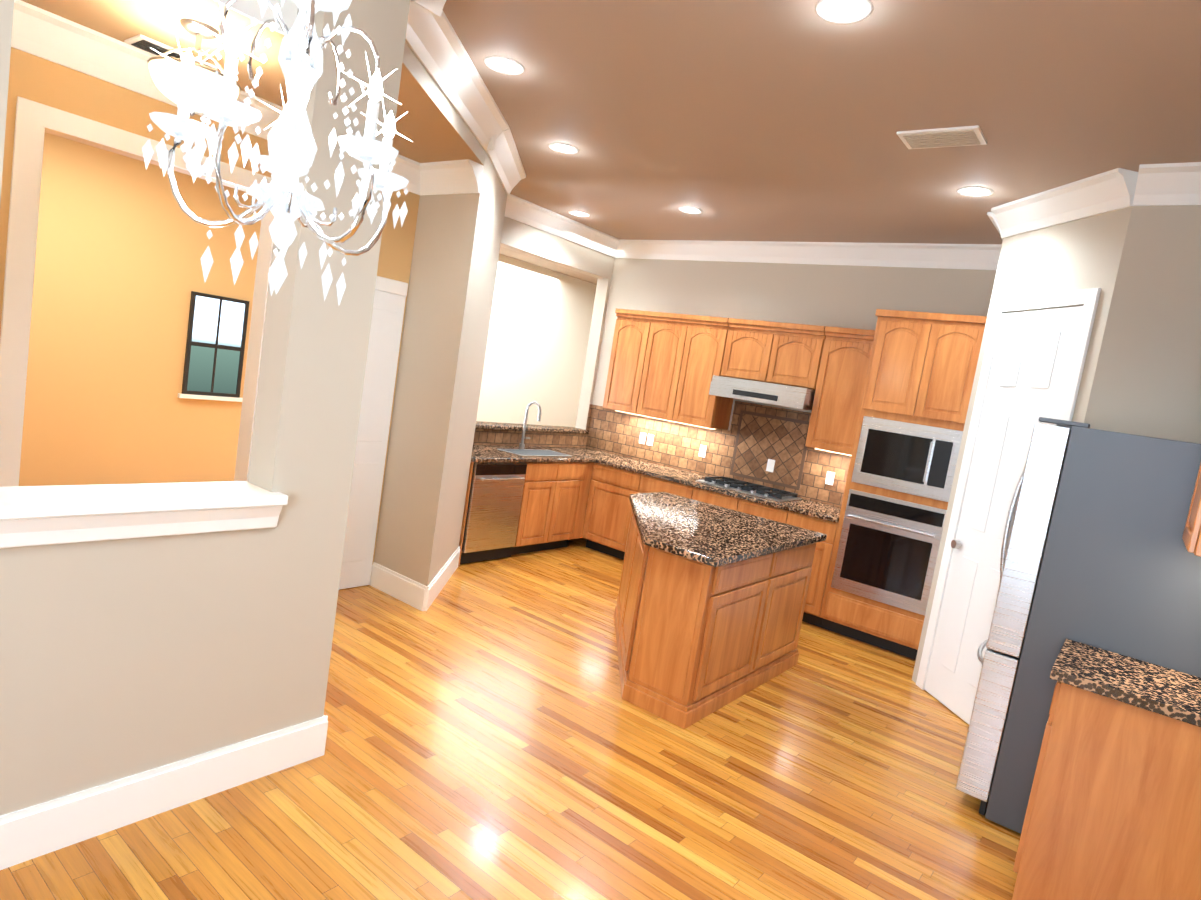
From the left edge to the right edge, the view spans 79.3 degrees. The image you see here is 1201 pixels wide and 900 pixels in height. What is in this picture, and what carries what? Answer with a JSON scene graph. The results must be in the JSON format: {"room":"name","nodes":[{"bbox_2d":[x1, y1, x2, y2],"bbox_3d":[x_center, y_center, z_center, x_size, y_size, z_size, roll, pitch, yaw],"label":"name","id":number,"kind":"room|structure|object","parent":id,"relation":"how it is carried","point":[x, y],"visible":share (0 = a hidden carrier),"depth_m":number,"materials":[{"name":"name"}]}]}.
{"room":"kitchen","nodes":[
{"label":"kitchen","id":0,"kind":"room"},
{"bbox_2d":[0,0,409,815],"bbox_3d":[-2.169,-0.333,1.390,0.180,3.190,3.850,13,7,37],"label":"wall","id":1,"kind":"structure","parent":0,"point":[122,658],"depth_m":2.59,"materials":[{"name":"beige paint"}]},
{"bbox_2d":[0,481,288,547],"bbox_3d":[-1.535,0.198,2.383,0.298,0.130,0.900,13,7,37],"label":"trim","id":2,"kind":"structure","parent":1,"relation":"attached to","point":[44,515],"depth_m":2.29,"materials":[{"name":"white wood"}]},
{"bbox_2d":[0,715,327,869],"bbox_3d":[-2.319,1.169,1.492,0.016,0.170,3.866,13,7,37],"label":"baseboard","id":3,"kind":"structure","parent":1,"relation":"attached to","point":[34,831],"depth_m":2.49,"materials":[{"name":"white paint"}]},
{"bbox_2d":[11,0,1200,269],"bbox_3d":[-0.338,-1.609,2.926,5.660,0.430,8.480,13,7,37],"label":"crown molding","id":4,"kind":"structure","parent":1,"relation":"attached to","point":[437,46],"depth_m":4.07,"materials":[{"name":"white paint"}]},
{"bbox_2d":[0,47,419,589],"bbox_3d":[-3.076,-0.641,2.999,0.150,3.190,5.308,13,7,37],"label":"wall","id":5,"kind":"structure","parent":0,"point":[49,83],"depth_m":3.50,"materials":[{"name":"brown paint"}]},
{"bbox_2d":[0,96,273,486],"bbox_3d":[-2.442,-0.316,3.914,0.171,2.560,1.320,13,7,37],"label":"door frame","id":6,"kind":"structure","parent":5,"relation":"attached to","point":[33,120],"depth_m":3.38,"materials":[{"name":"white paint"}]},
{"bbox_2d":[339,276,407,589],"bbox_3d":[-1.724,-0.092,4.797,0.019,2.160,0.760,13,7,37],"label":"door","id":7,"kind":"structure","parent":5,"relation":"attached to","point":[390,295],"depth_m":4.99,"materials":[{"name":"white paint"}]},
{"bbox_2d":[21,0,484,164],"bbox_3d":[-2.183,-1.923,2.341,1.560,0.259,5.308,13,7,37],"label":"ceiling soffit","id":8,"kind":"structure","parent":0,"point":[431,125],"depth_m":3.31,"materials":[{"name":"beige paint"}]},
{"bbox_2d":[124,34,217,69],"bbox_3d":[-2.034,-1.873,3.440,0.180,0.015,0.340,13,7,37],"label":"ceiling air vent","id":9,"kind":"object","parent":8,"relation":"attached to","point":[144,43],"visible":0.6,"depth_m":3.36,"materials":[{"name":"white metal"}]},
{"bbox_2d":[147,18,240,116],"bbox_3d":[-1.725,-1.609,3.088,0.352,0.369,0.352,13,7,37],"label":"pendant light","id":10,"kind":"object","parent":8,"relation":"hanging from","point":[161,67],"visible":0.58,"depth_m":2.99,"materials":[{"name":"white glass"}]},
{"bbox_2d":[19,132,596,485],"bbox_3d":[-3.755,-1.226,7.632,0.150,3.190,12.150,13,7,37],"label":"wall","id":11,"kind":"structure","parent":0,"point":[123,243],"depth_m":6.83,"materials":[{"name":"brown paint"}]},
{"bbox_2d":[177,291,249,401],"bbox_3d":[-3.892,-1.030,7.344,0.049,1.050,0.630,13,7,37],"label":"room window","id":12,"kind":"structure","parent":11,"relation":"in","point":[215,345],"depth_m":7.34,"materials":[{"name":"glass"}]},
{"bbox_2d":[374,151,506,585],"bbox_3d":[-1.259,-0.617,5.513,1.500,3.190,0.890,13,7,37],"label":"wall","id":13,"kind":"structure","parent":0,"point":[454,263],"depth_m":4.93,"materials":[{"name":"beige paint"}]},
{"bbox_2d":[370,562,431,610],"bbox_3d":[-1.760,0.863,5.303,1.513,0.170,0.016,13,7,37],"label":"baseboard","id":14,"kind":"structure","parent":13,"relation":"attached to","point":[417,595],"depth_m":5.00,"materials":[{"name":"white wood"}]},
{"bbox_2d":[428,547,459,607],"bbox_3d":[-1.179,0.940,5.435,0.733,0.170,0.900,13,7,37],"label":"baseboard","id":15,"kind":"structure","parent":13,"relation":"attached to","point":[451,565],"depth_m":5.42,"materials":[{"name":"white wood"}]},
{"bbox_2d":[0,537,1020,899],"bbox_3d":[-1.315,1.085,4.958,13.700,0.060,13.600,13,7,37],"label":"floor","id":16,"kind":"structure","parent":0,"point":[492,735],"depth_m":3.15,"materials":[{"name":"brown wood"}]},
{"bbox_2d":[462,464,565,554],"bbox_3d":[-0.816,0.487,6.858,0.646,0.880,0.490,13,7,37],"label":"base cabinet","id":17,"kind":"object","parent":16,"relation":"on","point":[542,489],"depth_m":6.68,"materials":[{"name":"brown wood"}]},
{"bbox_2d":[460,462,526,563],"bbox_3d":[-1.114,0.489,6.383,0.656,0.860,0.606,13,7,37],"label":"dishwasher","id":18,"kind":"object","parent":17,"relation":"in","point":[493,510],"visible":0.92,"depth_m":6.19,"materials":[{"name":"silver metal"}]},
{"bbox_2d":[554,464,589,548],"bbox_3d":[-0.593,0.492,7.153,0.646,0.880,0.490,13,7,37],"label":"base cabinet","id":19,"kind":"object","parent":16,"relation":"on","point":[574,482],"depth_m":7.04,"materials":[{"name":"brown wood"}]},
{"bbox_2d":[578,476,589,531],"bbox_3d":[-0.174,0.500,7.709,0.620,0.880,0.606,13,7,37],"label":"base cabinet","id":20,"kind":"object","parent":16,"relation":"on","point":[587,477],"depth_m":7.22,"materials":[{"name":"brown wood"}]},
{"bbox_2d":[578,464,645,559],"bbox_3d":[0.306,0.615,7.317,0.640,0.880,0.646,13,7,37],"label":"base cabinet","id":21,"kind":"object","parent":16,"relation":"on","point":[606,516],"depth_m":7.09,"materials":[{"name":"brown wood"}]},
{"bbox_2d":[470,444,593,463],"bbox_3d":[-0.794,0.034,6.737,0.663,0.038,1.593,13,7,37],"label":"countertop","id":22,"kind":"structure","parent":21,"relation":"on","point":[481,453],"depth_m":6.61,"materials":[{"name":"brown stone"}]},
{"bbox_2d":[499,401,570,455],"bbox_3d":[-0.606,-0.215,6.901,0.386,0.478,0.720,13,7,37],"label":"faucet","id":23,"kind":"object","parent":22,"relation":"on","point":[521,451],"visible":1,"depth_m":6.95,"materials":[{"name":"silver metal"}]},
{"bbox_2d":[642,476,697,500],"bbox_3d":[0.736,0.716,6.989,0.700,0.880,0.646,13,7,37],"label":"base cabinet","id":24,"kind":"object","parent":16,"relation":"on","point":[652,485],"depth_m":6.67,"materials":[{"name":"brown wood"}]},
{"bbox_2d":[614,540,815,728],"bbox_3d":[0.465,0.912,4.697,1.270,0.880,1.508,13,7,37],"label":"kitchen island","id":25,"kind":"object","parent":16,"relation":"on","point":[709,608],"depth_m":3.96,"materials":[{"name":"brown wood"}]},
{"bbox_2d":[627,492,825,567],"bbox_3d":[0.535,0.458,4.649,1.320,0.040,1.560,13,7,37],"label":"island countertop","id":26,"kind":"structure","parent":25,"relation":"on","point":[716,536],"depth_m":4.45,"materials":[{"name":"brown stone"}]},
{"bbox_2d":[698,488,745,511],"bbox_3d":[1.140,0.811,6.681,0.575,0.880,0.646,13,7,37],"label":"base cabinet","id":27,"kind":"object","parent":16,"relation":"on","point":[712,498],"depth_m":6.34,"materials":[{"name":"brown wood"}]},
{"bbox_2d":[562,448,837,523],"bbox_3d":[0.847,0.273,6.904,3.116,0.038,0.663,13,7,37],"label":"countertop","id":28,"kind":"structure","parent":27,"relation":"on","point":[643,467],"depth_m":6.50,"materials":[{"name":"brown stone"}]},
{"bbox_2d":[695,476,801,501],"bbox_3d":[1.337,0.342,6.553,0.830,0.049,0.470,13,7,37],"label":"cooktop","id":29,"kind":"object","parent":28,"relation":"in","point":[777,495],"depth_m":6.46,"materials":[{"name":"black metal"}]},
{"bbox_2d":[742,500,793,525],"bbox_3d":[1.496,0.895,6.409,0.575,0.880,0.646,13,7,37],"label":"base cabinet","id":30,"kind":"object","parent":16,"relation":"on","point":[760,510],"depth_m":6.07,"materials":[{"name":"brown wood"}]},
{"bbox_2d":[794,512,833,624],"bbox_3d":[1.813,0.970,6.167,0.476,0.880,0.646,13,7,37],"label":"base cabinet","id":31,"kind":"object","parent":16,"relation":"on","point":[822,549],"depth_m":5.83,"materials":[{"name":"brown wood"}]},
{"bbox_2d":[814,309,986,659],"bbox_3d":[2.443,0.260,5.696,0.810,2.564,0.652,13,7,37],"label":"tall cabinet","id":32,"kind":"object","parent":16,"relation":"on","point":[868,447],"depth_m":5.45,"materials":[{"name":"brown wood"}]},
{"bbox_2d":[956,417,1200,833],"bbox_3d":[2.390,0.848,3.406,1.005,1.860,0.860,13,7,37],"label":"refrigerator","id":33,"kind":"object","parent":16,"relation":"on","point":[1095,553],"visible":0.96,"depth_m":3.13,"materials":[{"name":"grey metal"}]},
{"bbox_2d":[1012,639,1200,899],"bbox_3d":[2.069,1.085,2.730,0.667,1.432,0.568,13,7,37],"label":"base cabinet","id":34,"kind":"object","parent":16,"relation":"on","point":[1113,811],"visible":1,"depth_m":2.59,"materials":[{"name":"brown wood"}]},
{"bbox_2d":[493,216,614,447],"bbox_3d":[-0.766,-0.717,7.227,0.150,3.190,2.428,13,7,37],"label":"opening trim","id":35,"kind":"structure","parent":0,"point":[523,238],"depth_m":7.58,"materials":[{"name":"beige paint"}]},
{"bbox_2d":[592,258,996,506],"bbox_3d":[1.524,-0.327,6.911,3.950,3.190,0.150,13,7,37],"label":"wall","id":36,"kind":"structure","parent":0,"point":[848,296],"depth_m":6.69,"materials":[{"name":"beige paint"}]},
{"bbox_2d":[602,312,657,415],"bbox_3d":[0.388,-0.872,7.466,0.492,0.981,0.350,13,7,37],"label":"upper cabinet","id":37,"kind":"object","parent":36,"relation":"attached to","point":[633,339],"depth_m":7.32,"materials":[{"name":"brown wood"}]},
{"bbox_2d":[642,316,693,423],"bbox_3d":[0.702,-0.798,7.227,0.551,0.981,0.350,13,7,37],"label":"upper cabinet","id":38,"kind":"object","parent":36,"relation":"attached to","point":[670,352],"depth_m":7.05,"materials":[{"name":"brown wood"}]},
{"bbox_2d":[678,320,737,431],"bbox_3d":[1.016,-0.725,6.987,0.492,0.981,0.350,13,7,37],"label":"upper cabinet","id":39,"kind":"object","parent":36,"relation":"attached to","point":[707,399],"depth_m":6.81,"materials":[{"name":"brown wood"}]},
{"bbox_2d":[722,320,781,387],"bbox_3d":[1.451,-0.874,6.659,0.515,0.486,0.350,13,7,37],"label":"upper cabinet","id":40,"kind":"object","parent":36,"relation":"attached to","point":[751,356],"depth_m":6.51,"materials":[{"name":"brown wood"}]},
{"bbox_2d":[774,328,825,391],"bbox_3d":[1.760,-0.802,6.423,0.515,0.486,0.350,13,7,37],"label":"upper cabinet","id":41,"kind":"object","parent":36,"relation":"attached to","point":[799,349],"depth_m":6.24,"materials":[{"name":"brown wood"}]},
{"bbox_2d":[708,375,828,411],"bbox_3d":[1.502,-0.506,6.508,0.900,0.178,0.516,13,7,37],"label":"range hood","id":42,"kind":"object","parent":41,"relation":"attached to","point":[723,387],"depth_m":6.30,"materials":[{"name":"silver metal"}]},
{"bbox_2d":[802,332,869,455],"bbox_3d":[2.119,-0.465,6.145,0.491,0.981,0.350,13,7,37],"label":"upper cabinet","id":43,"kind":"object","parent":36,"relation":"attached to","point":[833,405],"depth_m":6.04,"materials":[{"name":"brown wood"}]},
{"bbox_2d":[443,0,1200,284],"bbox_3d":[-0.816,-2.110,4.628,13.700,0.060,13.600,13,7,37],"label":"ceiling","id":44,"kind":"structure","parent":0,"point":[763,120],"depth_m":3.47,"materials":[{"name":"beige paint"}]},
{"bbox_2d":[142,0,410,304],"bbox_3d":[-0.530,-0.991,1.383,0.494,1.388,0.491,13,7,37],"label":"chandelier","id":45,"kind":"object","parent":44,"relation":"hanging from","point":[283,196],"visible":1,"depth_m":1.37,"materials":[{"name":"silver metal"}]},
{"bbox_2d":[484,56,523,74],"bbox_3d":[-0.481,-1.919,3.617,0.201,0.005,0.204,10,6,7],"label":"recessed light","id":46,"kind":"object","parent":44,"relation":"in","point":[500,64],"depth_m":3.61,"materials":[{"name":"white glass"}]},
{"bbox_2d":[549,143,578,153],"bbox_3d":[-0.245,-2.007,4.821,0.204,0.005,0.201,13,7,37],"label":"recessed light","id":47,"kind":"object","parent":44,"relation":"in","point":[559,147],"depth_m":4.82,"materials":[{"name":"white glass"}]},
{"bbox_2d":[568,211,589,216],"bbox_3d":[-0.200,-2.199,6.749,0.201,0.005,0.204,10,6,7],"label":"recessed light","id":48,"kind":"object","parent":44,"relation":"in","point":[576,213],"depth_m":6.74,"materials":[{"name":"white"}]},
{"bbox_2d":[678,207,702,213],"bbox_3d":[0.740,-1.970,5.956,0.204,0.005,0.201,13,7,37],"label":"recessed light","id":49,"kind":"object","parent":44,"relation":"in","point":[691,210],"depth_m":5.95,"materials":[{"name":"white glass"}]},
{"bbox_2d":[815,0,872,23],"bbox_3d":[0.886,-1.604,2.637,0.204,0.005,0.201,13,7,37],"label":"recessed light","id":50,"kind":"object","parent":44,"relation":"in","point":[843,11],"depth_m":2.64,"materials":[{"name":"white glass"}]},
{"bbox_2d":[897,125,986,148],"bbox_3d":[1.722,-1.573,3.659,0.380,0.017,0.230,13,7,37],"label":"ceiling vent","id":51,"kind":"object","parent":44,"relation":"in","point":[946,137],"visible":0.96,"depth_m":3.63,"materials":[{"name":"white metal"}]},
{"bbox_2d":[957,186,993,196],"bbox_3d":[2.278,-1.569,4.405,0.201,0.005,0.204,10,6,7],"label":"recessed light","id":52,"kind":"object","parent":44,"relation":"in","point":[972,191],"depth_m":4.40,"materials":[{"name":"white glass"}]},
{"bbox_2d":[912,205,1200,724],"bbox_3d":[3.146,0.167,4.585,1.540,3.190,1.880,13,7,37],"label":"wall","id":53,"kind":"structure","parent":0,"point":[1140,266],"depth_m":3.74,"materials":[{"name":"beige paint"}]},
{"bbox_2d":[916,288,1100,723],"bbox_3d":[2.405,0.369,4.394,0.596,2.605,0.596,13,7,37],"label":"pantry door","id":54,"kind":"structure","parent":53,"relation":"in","point":[1033,363],"depth_m":4.45,"materials":[{"name":"white wood"}]},
{"bbox_3d":[1.197,0.270,0.646,0.150,3.190,6.750,13,7,37],"label":"wall","id":55,"kind":"structure","parent":0,"visible":0},
{"bbox_2d":[1182,463,1200,556],"bbox_3d":[2.396,-0.252,2.521,0.396,1.327,0.538,13,7,37],"label":"upper cabinet","id":56,"kind":"object","parent":55,"relation":"attached to","point":[1191,537],"visible":1,"depth_m":2.56,"materials":[{"name":"brown wood"}]}
]}

